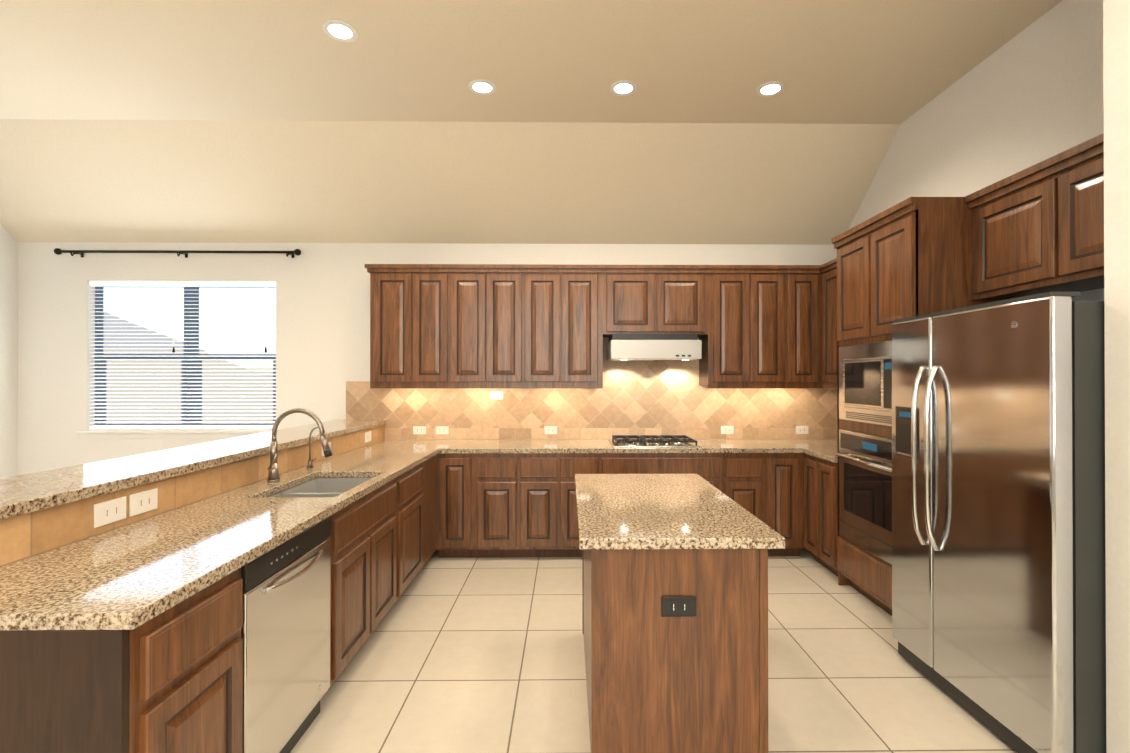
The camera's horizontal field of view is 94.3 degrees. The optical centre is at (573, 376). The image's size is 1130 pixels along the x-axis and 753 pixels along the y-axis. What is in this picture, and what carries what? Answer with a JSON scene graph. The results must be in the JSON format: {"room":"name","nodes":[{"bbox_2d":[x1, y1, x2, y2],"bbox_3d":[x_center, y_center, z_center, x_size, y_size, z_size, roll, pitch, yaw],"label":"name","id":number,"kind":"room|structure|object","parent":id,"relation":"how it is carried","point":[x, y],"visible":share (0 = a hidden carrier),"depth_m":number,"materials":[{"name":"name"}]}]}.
{"room":"kitchen","nodes":[
{"label":"kitchen","id":0,"kind":"room"},
{"bbox_2d":[0,224,17,478],"bbox_3d":[-5.169,-0.291,0.852,0.140,3.549,8.400,0,0,-1],"label":"wall","id":1,"kind":"structure","parent":0,"point":[8,349],"depth_m":4.77,"materials":[{"name":"paint"}]},
{"bbox_2d":[17,242,836,475],"bbox_3d":[-1.315,-0.099,4.966,8.063,3.200,0.140,0,0,-1],"label":"wall","id":2,"kind":"structure","parent":0,"point":[322,323],"depth_m":4.88,"materials":[{"name":"paint"}]},
{"bbox_2d":[76,430,271,437],"bbox_3d":[-3.646,0.532,4.888,1.864,0.074,0.115,0,0,-1],"label":"window sill","id":3,"kind":"structure","parent":2,"relation":"attached to","point":[160,433],"depth_m":4.85,"materials":[{"name":"white"}]},
{"bbox_2d":[54,248,300,257],"bbox_3d":[-3.615,-1.130,4.815,2.230,0.078,0.116,0,0,-1],"label":"curtain rod","id":4,"kind":"object","parent":2,"relation":"attached to","point":[58,251],"visible":1,"depth_m":4.78,"materials":[{"name":"black metal"}]},
{"bbox_2d":[94,286,275,425],"bbox_3d":[-3.647,-0.200,4.969,1.744,1.388,0.050,0,0,-1],"label":"window","id":5,"kind":"structure","parent":2,"relation":"in","point":[99,289],"depth_m":4.95,"materials":[{"name":"plastic"}]},
{"bbox_2d":[89,281,275,428],"bbox_3d":[-3.646,-0.201,4.905,1.724,1.382,0.069,0,0,-1],"label":"window blinds","id":6,"kind":"object","parent":5,"relation":"attached to","point":[173,284],"visible":0.94,"depth_m":4.90,"materials":[{"name":"white plastic"}]},
{"bbox_2d":[369,264,412,387],"bbox_3d":[-1.590,-0.433,4.717,0.367,1.014,0.346,0,0,-1],"label":"upper cabinet","id":7,"kind":"object","parent":2,"relation":"attached to","point":[391,285],"depth_m":4.55,"materials":[{"name":"brown wood"}]},
{"bbox_2d":[413,268,448,387],"bbox_3d":[-1.248,-0.433,4.721,0.318,1.014,0.346,0,0,-1],"label":"upper cabinet","id":8,"kind":"object","parent":2,"relation":"attached to","point":[430,285],"depth_m":4.55,"materials":[{"name":"brown wood"}]},
{"bbox_2d":[449,268,488,387],"bbox_3d":[-0.928,-0.433,4.725,0.322,1.014,0.346,0,0,-1],"label":"upper cabinet","id":9,"kind":"object","parent":2,"relation":"attached to","point":[468,287],"depth_m":4.55,"materials":[{"name":"brown wood"}]},
{"bbox_2d":[489,268,524,387],"bbox_3d":[-0.605,-0.433,4.728,0.324,1.014,0.346,0,0,-1],"label":"upper cabinet","id":10,"kind":"object","parent":2,"relation":"attached to","point":[502,326],"depth_m":4.56,"materials":[{"name":"brown wood"}]},
{"bbox_2d":[525,268,560,387],"bbox_3d":[-0.278,-0.433,4.732,0.329,1.014,0.346,0,0,-1],"label":"upper cabinet","id":11,"kind":"object","parent":2,"relation":"attached to","point":[542,285],"depth_m":4.56,"materials":[{"name":"brown wood"}]},
{"bbox_2d":[561,268,604,387],"bbox_3d":[0.069,-0.433,4.736,0.365,1.014,0.346,0,0,-1],"label":"upper cabinet","id":12,"kind":"object","parent":2,"relation":"attached to","point":[582,289],"depth_m":4.57,"materials":[{"name":"brown wood"}]},
{"bbox_2d":[346,337,837,438],"bbox_3d":[0.198,0.099,4.907,4.637,0.975,0.010,0,0,-1],"label":"tile backsplash","id":13,"kind":"structure","parent":2,"relation":"attached to","point":[639,398],"depth_m":4.90,"materials":[{"name":"tile"}]},
{"bbox_2d":[413,426,425,433],"bbox_3d":[-1.436,0.501,4.877,0.118,0.075,0.008,0,0,-1],"label":"electrical outlet","id":14,"kind":"object","parent":13,"relation":"attached to","point":[419,429],"visible":1,"depth_m":4.88,"materials":[{"name":"white plastic"}]},
{"bbox_2d":[436,426,448,433],"bbox_3d":[-1.226,0.501,4.880,0.118,0.075,0.008,0,0,-1],"label":"electrical outlet","id":15,"kind":"object","parent":13,"relation":"attached to","point":[442,429],"visible":1,"depth_m":4.88,"materials":[{"name":"white plastic"}]},
{"bbox_2d":[490,391,502,398],"bbox_3d":[-0.721,0.176,4.887,0.118,0.075,0.008,0,0,-1],"label":"outlet","id":16,"kind":"object","parent":13,"relation":"attached to","point":[496,394],"visible":1,"depth_m":4.88,"materials":[{"name":"white plastic"}]},
{"bbox_2d":[544,426,556,433],"bbox_3d":[-0.216,0.501,4.891,0.118,0.075,0.008,0,0,-1],"label":"electrical outlet","id":17,"kind":"object","parent":13,"relation":"attached to","point":[550,429],"visible":1,"depth_m":4.89,"materials":[{"name":"white plastic"}]},
{"bbox_2d":[721,426,733,433],"bbox_3d":[1.437,0.501,4.910,0.118,0.075,0.008,0,0,-1],"label":"electrical outlet","id":18,"kind":"object","parent":13,"relation":"attached to","point":[727,429],"visible":1,"depth_m":4.91,"materials":[{"name":"white plastic"}]},
{"bbox_2d":[796,426,807,433],"bbox_3d":[2.142,0.501,4.918,0.118,0.075,0.008,0,0,-1],"label":"electrical outlet","id":19,"kind":"object","parent":13,"relation":"attached to","point":[801,429],"visible":1,"depth_m":4.92,"materials":[{"name":"white plastic"}]},
{"bbox_2d":[605,268,708,339],"bbox_3d":[0.714,-0.654,4.745,0.925,0.571,0.346,0,0,-1],"label":"upper cabinet","id":20,"kind":"object","parent":2,"relation":"attached to","point":[637,300],"depth_m":4.57,"materials":[{"name":"brown wood"}]},
{"bbox_2d":[607,334,701,360],"bbox_3d":[0.693,-0.254,4.664,0.768,0.224,0.490,0,0,-1],"label":"range hood","id":21,"kind":"object","parent":20,"relation":"attached to","point":[654,347],"visible":1,"depth_m":4.42,"materials":[{"name":"silver metal"}]},
{"bbox_2d":[699,265,822,387],"bbox_3d":[1.683,-0.448,4.755,1.013,1.044,0.346,0,0,-1],"label":"upper cabinet","id":22,"kind":"object","parent":2,"relation":"attached to","point":[765,321],"depth_m":4.58,"materials":[{"name":"brown wood"}]},
{"bbox_2d":[0,119,899,244],"bbox_3d":[-1.310,-1.628,4.506,8.063,0.923,0.993,0,0,-1],"label":"ceiling","id":23,"kind":"structure","parent":0,"point":[174,181],"depth_m":4.41,"materials":[{"name":"paint"}]},
{"bbox_2d":[0,0,1061,123],"bbox_3d":[-1.262,-2.028,0.358,8.063,0.120,7.308,0,0,-1],"label":"ceiling","id":24,"kind":"structure","parent":0,"point":[823,61],"depth_m":3.22,"materials":[{"name":"paint"}]},
{"bbox_2d":[322,20,357,41],"bbox_3d":[-1.321,-1.953,2.967,0.184,0.006,0.184,0,0,-1],"label":"recessed light","id":25,"kind":"object","parent":24,"relation":"in","point":[338,30],"visible":1,"depth_m":2.96,"materials":[{"name":"white"}]},
{"bbox_2d":[468,79,495,94],"bbox_3d":[-0.618,-1.951,3.538,0.184,0.006,0.184,0,0,-1],"label":"recessed light","id":26,"kind":"object","parent":24,"relation":"in","point":[481,87],"visible":1,"depth_m":3.53,"materials":[{"name":"white"}]},
{"bbox_2d":[610,80,636,95],"bbox_3d":[0.336,-1.951,3.549,0.184,0.006,0.184,0,0,-1],"label":"recessed light","id":27,"kind":"object","parent":24,"relation":"in","point":[623,88],"visible":1,"depth_m":3.54,"materials":[{"name":"white"}]},
{"bbox_2d":[756,81,784,96],"bbox_3d":[1.336,-1.951,3.560,0.184,0.006,0.184,0,0,-1],"label":"recessed light","id":28,"kind":"object","parent":24,"relation":"in","point":[770,89],"visible":1,"depth_m":3.56,"materials":[{"name":"white"}]},
{"bbox_2d":[290,548,1017,752],"bbox_3d":[-1.268,1.523,0.889,8.263,0.080,8.600,0,0,-1],"label":"floor","id":29,"kind":"structure","parent":0,"point":[472,655],"depth_m":2.60,"materials":[{"name":"tile"}]},
{"bbox_2d":[0,568,242,752],"bbox_3d":[-1.393,1.048,1.482,0.653,0.875,0.459,0,0,-1],"label":"base cabinet","id":30,"kind":"object","parent":29,"relation":"on","point":[170,680],"visible":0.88,"depth_m":1.30,"materials":[{"name":"brown wood"}]},
{"bbox_2d":[0,424,384,566],"bbox_3d":[-1.810,0.964,3.066,0.140,1.058,3.635,0,0,-1],"label":"wall","id":31,"kind":"structure","parent":29,"relation":"on","point":[27,535],"depth_m":2.18,"materials":[{"name":"paint"}]},
{"bbox_2d":[94,496,125,527],"bbox_3d":[-1.722,0.503,1.950,0.008,0.085,0.135,0,0,-1],"label":"outlet","id":32,"kind":"object","parent":31,"relation":"attached to","point":[109,511],"visible":1,"depth_m":1.94,"materials":[{"name":"white plastic"}]},
{"bbox_2d":[129,488,157,516],"bbox_3d":[-1.724,0.504,2.104,0.008,0.085,0.135,0,0,-1],"label":"outlet","id":33,"kind":"object","parent":31,"relation":"attached to","point":[143,502],"visible":1,"depth_m":2.10,"materials":[{"name":"white plastic"}]},
{"bbox_2d":[0,420,386,519],"bbox_3d":[-1.955,0.413,3.037,0.478,0.040,3.692,0,0,-1],"label":"bar","id":34,"kind":"object","parent":31,"relation":"on","point":[28,493],"visible":0.96,"depth_m":2.24,"materials":[{"name":"stone"}]},
{"bbox_2d":[365,431,370,442],"bbox_3d":[-1.752,0.514,4.467,0.008,0.085,0.135,0,0,-1],"label":"outlet","id":35,"kind":"object","parent":31,"relation":"attached to","point":[367,436],"visible":1,"depth_m":4.45,"materials":[{"name":"white plastic"}]},
{"bbox_2d":[241,516,330,752],"bbox_3d":[-1.369,1.054,2.027,0.658,0.868,0.620,0,0,-1],"label":"dishwasher","id":36,"kind":"object","parent":29,"relation":"on","point":[285,632],"visible":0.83,"depth_m":1.97,"materials":[{"name":"grey metal"}]},
{"bbox_2d":[328,519,399,689],"bbox_3d":[-1.402,1.192,2.791,0.640,0.600,0.900,0,0,-1],"label":"base cabinet","id":37,"kind":"object","parent":29,"relation":"on","point":[383,545],"depth_m":2.64,"materials":[{"name":"brown wood"}]},
{"bbox_2d":[331,455,435,595],"bbox_3d":[-1.413,1.059,3.749,0.640,0.876,1.016,0,0,-1],"label":"base cabinet","id":38,"kind":"object","parent":29,"relation":"on","point":[410,497],"depth_m":3.49,"materials":[{"name":"brown wood"}]},
{"bbox_2d":[0,447,439,630],"bbox_3d":[-1.404,0.596,2.739,0.658,0.040,2.970,0,0,-1],"label":"countertop","id":39,"kind":"structure","parent":38,"relation":"on","point":[132,576],"depth_m":1.70,"materials":[{"name":"stone"}]},
{"bbox_2d":[267,408,331,481],"bbox_3d":[-1.510,0.376,2.881,0.360,0.402,0.096,0,0,-1],"label":"faucet","id":40,"kind":"object","parent":39,"relation":"on","point":[273,473],"visible":1,"depth_m":2.88,"materials":[{"name":"silver metal"}]},
{"bbox_2d":[307,427,324,467],"bbox_3d":[-1.637,0.449,3.333,0.116,0.261,0.036,0,0,-1],"label":"faucet","id":41,"kind":"object","parent":39,"relation":"on","point":[309,463],"visible":0.83,"depth_m":3.33,"materials":[{"name":"silver metal"}]},
{"bbox_2d":[269,478,371,496],"bbox_3d":[-1.361,0.718,2.844,0.452,0.198,0.744,0,0,-1],"label":"sink","id":42,"kind":"object","parent":39,"relation":"in","point":[325,487],"visible":0.08,"depth_m":3.18,"materials":[{"name":"grey metal"}]},
{"bbox_2d":[436,453,475,557],"bbox_3d":[-0.969,1.062,4.567,0.308,0.876,0.646,0,0,-1],"label":"base cabinet","id":43,"kind":"object","parent":29,"relation":"on","point":[455,473],"depth_m":4.25,"materials":[{"name":"brown wood"}]},
{"bbox_2d":[476,453,519,557],"bbox_3d":[-0.636,1.062,4.571,0.358,0.876,0.646,0,0,-1],"label":"base cabinet","id":44,"kind":"object","parent":29,"relation":"on","point":[505,504],"depth_m":4.25,"materials":[{"name":"brown wood"}]},
{"bbox_2d":[520,453,559,556],"bbox_3d":[-0.292,1.062,4.575,0.330,0.876,0.646,0,0,-1],"label":"base cabinet","id":45,"kind":"object","parent":29,"relation":"on","point":[539,472],"depth_m":4.26,"materials":[{"name":"brown wood"}]},
{"bbox_2d":[560,453,599,556],"bbox_3d":[0.040,1.062,4.579,0.333,0.876,0.646,0,0,-1],"label":"base cabinet","id":46,"kind":"object","parent":29,"relation":"on","point":[571,464],"depth_m":4.26,"materials":[{"name":"brown wood"}]},
{"bbox_2d":[600,453,723,492],"bbox_3d":[0.710,1.062,4.587,1.007,0.876,0.646,0,0,-1],"label":"base cabinet","id":47,"kind":"object","parent":29,"relation":"on","point":[710,466],"depth_m":4.27,"materials":[{"name":"brown wood"}]},
{"bbox_2d":[364,439,837,453],"bbox_3d":[0.382,0.605,4.575,4.273,0.040,0.652,0,0,-1],"label":"countertop","id":48,"kind":"structure","parent":47,"relation":"on","point":[447,446],"depth_m":4.44,"materials":[{"name":"stone"}]},
{"bbox_2d":[609,435,701,446],"bbox_3d":[0.688,0.561,4.566,0.730,0.048,0.500,0,0,-1],"label":"cooktop","id":49,"kind":"object","parent":48,"relation":"in","point":[643,441],"visible":1,"depth_m":4.45,"materials":[{"name":"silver metal"}]},
{"bbox_2d":[582,549,767,752],"bbox_3d":[0.378,1.053,2.493,0.642,0.875,1.188,0,0,-1],"label":"base cabinet","id":50,"kind":"object","parent":29,"relation":"on","point":[656,682],"visible":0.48,"depth_m":1.90,"materials":[{"name":"brown wood"}]},
{"bbox_2d":[662,596,695,616],"bbox_3d":[0.380,0.833,1.895,0.126,0.072,0.008,0,0,-1],"label":"outlet","id":51,"kind":"object","parent":50,"relation":"attached to","point":[678,606],"visible":1,"depth_m":1.89,"materials":[{"name":"black plastic"}]},
{"bbox_2d":[575,474,784,549],"bbox_3d":[0.378,0.595,2.487,0.732,0.040,1.263,0,0,-1],"label":"countertop","id":52,"kind":"structure","parent":50,"relation":"on","point":[655,511],"depth_m":2.15,"materials":[{"name":"stone"}]},
{"bbox_2d":[724,453,767,524],"bbox_3d":[1.385,1.062,4.595,0.344,0.876,0.646,0,0,-1],"label":"base cabinet","id":53,"kind":"object","parent":29,"relation":"on","point":[745,474],"depth_m":4.28,"materials":[{"name":"brown wood"}]},
{"bbox_2d":[768,453,804,555],"bbox_3d":[1.723,1.062,4.599,0.332,0.876,0.646,0,0,-1],"label":"base cabinet","id":54,"kind":"object","parent":29,"relation":"on","point":[785,470],"depth_m":4.28,"materials":[{"name":"brown wood"}]},
{"bbox_2d":[804,454,837,575],"bbox_3d":[2.197,1.060,4.039,0.640,0.875,0.519,0,0,-1],"label":"base cabinet","id":55,"kind":"object","parent":29,"relation":"on","point":[820,509],"visible":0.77,"depth_m":3.98,"materials":[{"name":"brown wood"}]},
{"bbox_2d":[800,447,837,462],"bbox_3d":[2.196,0.602,4.023,0.657,0.040,0.484,0,0,-1],"label":"countertop","id":56,"kind":"structure","parent":55,"relation":"on","point":[826,453],"depth_m":4.07,"materials":[{"name":"stone"}]},
{"bbox_2d":[832,197,1000,615],"bbox_3d":[2.198,0.249,3.345,0.665,2.490,0.874,0,0,-1],"label":"tall cabinet","id":57,"kind":"object","parent":29,"relation":"on","point":[910,257],"visible":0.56,"depth_m":3.14,"materials":[{"name":"brown wood"}]},
{"bbox_2d":[835,429,891,564],"bbox_3d":[2.166,0.747,3.342,0.669,0.751,0.774,0,0,-1],"label":"wall oven","id":58,"kind":"object","parent":57,"relation":"in","point":[865,491],"visible":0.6,"depth_m":3.37,"materials":[{"name":"grey metal"}]},
{"bbox_2d":[839,341,891,426],"bbox_3d":[2.130,0.045,3.345,0.501,0.515,0.774,0,0,-1],"label":"built-in microwave","id":59,"kind":"object","parent":57,"relation":"in","point":[865,383],"visible":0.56,"depth_m":3.37,"materials":[{"name":"grey metal"}]},
{"bbox_2d":[891,292,1105,752],"bbox_3d":[2.074,0.594,2.329,0.887,1.792,0.935,0,0,-1],"label":"refrigerator","id":60,"kind":"object","parent":29,"relation":"on","point":[998,537],"visible":1,"depth_m":2.05,"materials":[{"name":"grey metal"}]},
{"bbox_2d":[848,0,1103,300],"bbox_3d":[2.633,-0.291,0.942,0.140,3.549,8.400,0,0,-1],"label":"wall","id":61,"kind":"structure","parent":0,"point":[1030,95],"depth_m":3.06,"materials":[{"name":"paint"}]},
{"bbox_2d":[819,258,836,388],"bbox_3d":[2.338,-0.435,4.198,0.366,1.074,0.820,0,0,-1],"label":"upper cabinet","id":62,"kind":"object","parent":61,"relation":"attached to","point":[829,323],"visible":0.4,"depth_m":4.46,"materials":[{"name":"brown wood"}]},
{"bbox_2d":[965,133,1103,299],"bbox_3d":[2.359,-0.713,2.391,0.366,0.575,1.041,0,0,-1],"label":"upper cabinet","id":63,"kind":"object","parent":61,"relation":"attached to","point":[1037,228],"visible":0.94,"depth_m":2.47,"materials":[{"name":"brown wood"}]},
{"bbox_2d":[1103,0,1129,752],"bbox_3d":[2.217,-0.237,1.786,0.672,3.449,0.151,0,0,-1],"label":"wall","id":64,"kind":"structure","parent":0,"point":[1116,63],"depth_m":1.81,"materials":[{"name":"paint"}]},
{"bbox_3d":[-5.104,1.885,12.494,22.000,0.100,14.700,0,0,-1],"label":"ground","id":65,"kind":"structure","parent":0,"visible":0},
{"bbox_2d":[103,311,272,423],"bbox_3d":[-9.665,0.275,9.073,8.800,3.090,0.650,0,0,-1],"label":"house","id":66,"kind":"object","parent":65,"relation":"on","point":[125,323],"visible":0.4,"depth_m":8.83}
]}

